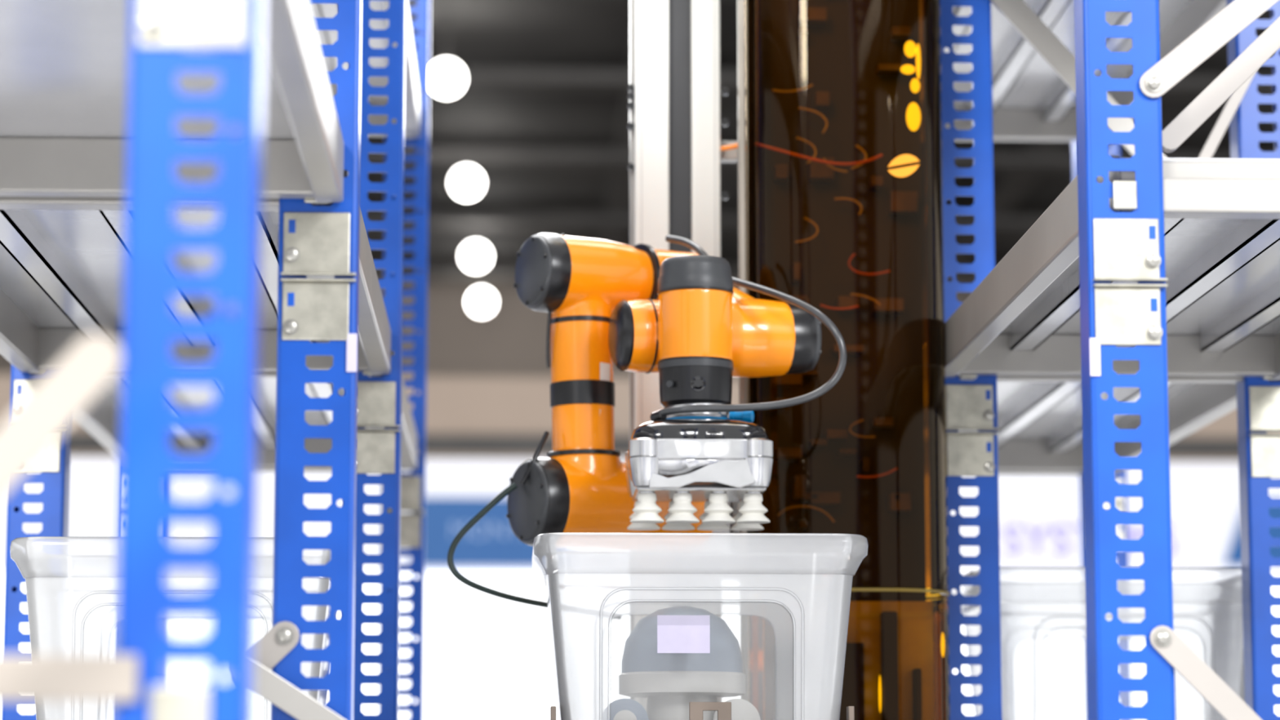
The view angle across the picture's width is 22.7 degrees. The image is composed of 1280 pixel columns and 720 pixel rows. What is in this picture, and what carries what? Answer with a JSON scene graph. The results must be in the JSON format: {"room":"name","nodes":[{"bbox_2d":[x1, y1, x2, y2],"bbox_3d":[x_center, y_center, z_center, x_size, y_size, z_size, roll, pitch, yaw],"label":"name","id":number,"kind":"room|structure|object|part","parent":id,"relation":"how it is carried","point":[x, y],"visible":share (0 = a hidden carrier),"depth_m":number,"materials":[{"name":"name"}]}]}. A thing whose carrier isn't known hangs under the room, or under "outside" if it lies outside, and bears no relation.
{"room":"workspace","nodes":[
{"label":"workspace","id":0,"kind":"room"},
{"bbox_2d":[431,7,492,312],"bbox_3d":[-2.041,-2.041,37.650,0.518,0.862,14.000,0,-8,-2],"label":"pendant light","id":1,"kind":"object","parent":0,"point":[446,77],"depth_m":35.89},
{"bbox_2d":[0,280,972,378],"bbox_3d":[-1.858,3.104,46.080,60.000,8.700,0.200,0,-8,-2],"label":"wall","id":2,"kind":"structure","parent":0,"point":[508,339],"depth_m":46.45,"materials":[{"name":"grey paint"}]},
{"bbox_2d":[367,66,1272,283],"bbox_3d":[-1.078,-3.751,27.520,58.000,0.300,37.500,0,-8,-2],"label":"ceiling beam","id":3,"kind":"structure","parent":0,"point":[1021,170],"depth_m":37.01,"materials":[{"name":"grey metal"}]},
{"bbox_2d":[367,0,1274,267],"bbox_3d":[-1.092,-3.949,27.901,60.000,0.200,38.200,0,-8,-2],"label":"ceiling","id":4,"kind":"structure","parent":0,"point":[511,34],"depth_m":36.12,"materials":[{"name":"grey metal"}]},
{"bbox_3d":[-0.770,3.700,18.752,60.000,0.100,54.200,0,-8,-2],"label":"floor","id":5,"kind":"structure","parent":0,"visible":0},
{"bbox_2d":[0,0,430,719],"bbox_3d":[-0.681,0.124,4.447,0.667,2.995,4.693,0,-8,-2],"label":"storage rack","id":6,"kind":"object","parent":5,"relation":"on","point":[188,278],"visible":0.99,"depth_m":3.68,"materials":[{"name":"metal"}]},
{"bbox_2d":[9,536,336,719],"bbox_3d":[-0.666,0.443,4.659,0.475,0.340,0.358,0,-8,-2],"label":"storage bin","id":7,"kind":"object","parent":6,"relation":"on","point":[43,587],"visible":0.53,"depth_m":4.64,"materials":[{"name":"white plastic"}]},
{"bbox_2d":[0,457,1279,719],"bbox_3d":[-0.727,2.034,17.912,14.000,2.965,0.330,0,-8,-2],"label":"wall","id":8,"kind":"structure","parent":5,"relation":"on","point":[486,656],"depth_m":17.99,"materials":[{"name":"white paint"}]},
{"bbox_2d":[0,374,1279,462],"bbox_3d":[-1.052,2.391,25.999,24.000,4.513,0.400,0,-8,-2],"label":"wall","id":9,"kind":"structure","parent":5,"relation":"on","point":[497,418],"depth_m":26.17,"materials":[{"name":"beige paint"}]},
{"bbox_2d":[550,702,854,719],"bbox_3d":[0.081,1.068,4.522,0.600,1.145,0.480,0,-8,-2],"label":"stand","id":10,"kind":"object","parent":5,"relation":"on","point":[695,708],"visible":1,"depth_m":4.39,"materials":[{"name":"grey paint"}]},
{"bbox_2d":[532,532,867,719],"bbox_3d":[0.081,0.435,4.620,0.475,0.340,0.358,0,-8,-2],"label":"storage bin","id":11,"kind":"object","parent":10,"relation":"on","point":[675,633],"visible":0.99,"depth_m":4.53,"materials":[{"name":"plastic"}]},
{"bbox_2d":[600,606,759,719],"bbox_3d":[0.059,0.475,4.615,0.235,0.235,0.184,0,-8,-2],"label":"robot","id":12,"kind":"object","parent":11,"relation":"in","point":[668,682],"visible":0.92,"depth_m":4.55,"materials":[{"name":"blue-grey painted metal"},{"name":"light grey painted metal"}]},
{"bbox_3d":[0.061,0.539,4.606,0.156,0.105,0.156,0,-8,-2],"label":"motor","id":13,"kind":"part","parent":12,"relation":"part of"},
{"bbox_2d":[737,0,950,719],"bbox_3d":[0.327,0.068,5.148,0.337,3.300,0.244,0,-8,-2],"label":"glass panel","id":14,"kind":"object","parent":5,"relation":"on","point":[841,214],"visible":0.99,"depth_m":5.06,"materials":[{"name":"glass"}]},
{"bbox_3d":[0.165,0.062,5.107,0.010,3.300,0.030,0,-8,-2],"label":"edge post","id":15,"kind":"part","parent":14,"relation":"part of","materials":[{"name":"metal"}]},
{"bbox_2d":[940,0,1279,719],"bbox_3d":[0.783,0.242,5.284,0.655,2.995,3.121,0,-8,-2],"label":"storage rack","id":16,"kind":"object","parent":5,"relation":"on","point":[1140,310],"visible":0.73,"depth_m":4.99,"materials":[{"name":"metal"}]},
{"bbox_2d":[951,566,1244,719],"bbox_3d":[0.806,0.551,5.503,0.503,0.360,0.380,0,-8,-2],"label":"storage bin","id":17,"kind":"object","parent":16,"relation":"on","point":[1227,661],"visible":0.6,"depth_m":5.58,"materials":[{"name":"white plastic"}]},
{"bbox_3d":[0.054,1.713,5.067,0.176,0.020,0.260,0,-8,-2],"label":"column","id":18,"kind":"structure","parent":5,"relation":"on","visible":0},
{"bbox_2d":[629,0,737,711],"bbox_3d":[0.074,0.040,5.303,0.182,3.400,0.101,0,-8,-2],"label":"vertical mast","id":19,"kind":"object","parent":18,"relation":"on","point":[655,13],"depth_m":5.31,"materials":[{"name":"white metal"}]},
{"bbox_3d":[-0.014,-0.456,5.372,0.007,2.200,0.035,0,-8,-2],"label":"drag chain edge","id":20,"kind":"part","parent":19,"relation":"part of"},
{"bbox_2d":[627,84,728,200],"bbox_3d":[0.064,-0.365,5.329,0.171,0.196,0.012,0,-8,-2],"label":"fastener","id":21,"kind":"object","parent":19,"relation":"attached to","point":[725,91],"visible":1,"depth_m":5.33,"materials":[{"name":"black metal"}]},
{"bbox_3d":[0.064,0.033,5.253,0.124,3.400,0.001,0,-8,-2],"label":"profile grooves","id":22,"kind":"part","parent":19,"relation":"part of","materials":[{"name":"white metal"}]},
{"bbox_2d":[668,0,692,607],"bbox_3d":[0.066,0.041,5.309,0.041,3.400,0.068,0,-8,-2],"label":"channel","id":23,"kind":"object","parent":19,"relation":"attached to","point":[680,40],"visible":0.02,"depth_m":5.33,"materials":[{"name":"metal"}]},
{"bbox_2d":[667,502,739,580],"bbox_3d":[0.112,0.255,5.173,0.130,0.200,0.099,0,-8,-2],"label":"plate","id":24,"kind":"object","parent":19,"relation":"attached to","point":[680,566],"visible":0.37,"depth_m":5.16,"materials":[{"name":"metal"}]},
{"bbox_2d":[447,232,846,620],"bbox_3d":[0.056,0.086,4.878,0.599,0.600,0.392,-7,-11,41],"label":"robot arm","id":25,"kind":"object","parent":24,"relation":"attached to","point":[681,317],"visible":0.98,"depth_m":4.87,"materials":[{"name":"orange paint"}]},
{"bbox_2d":[631,485,766,502],"bbox_3d":[0.087,0.206,4.765,0.192,0.019,0.180,0,-8,-2],"label":"base plate","id":26,"kind":"object","parent":25,"relation":"on","point":[639,493],"depth_m":4.69,"materials":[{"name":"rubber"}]},
{"bbox_3d":[0.148,-0.351,5.367,0.033,0.032,0.030,0,-8,-2],"label":"tie bracket","id":27,"kind":"part","parent":19,"relation":"part of","materials":[{"name":"plastic"}]},
{"bbox_2d":[720,142,737,151],"bbox_3d":[0.156,-0.357,5.309,0.042,0.016,0.013,0,-8,-2],"label":"wire","id":28,"kind":"object","parent":19,"relation":"attached to","point":[735,145],"visible":0.62,"depth_m":5.30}
]}

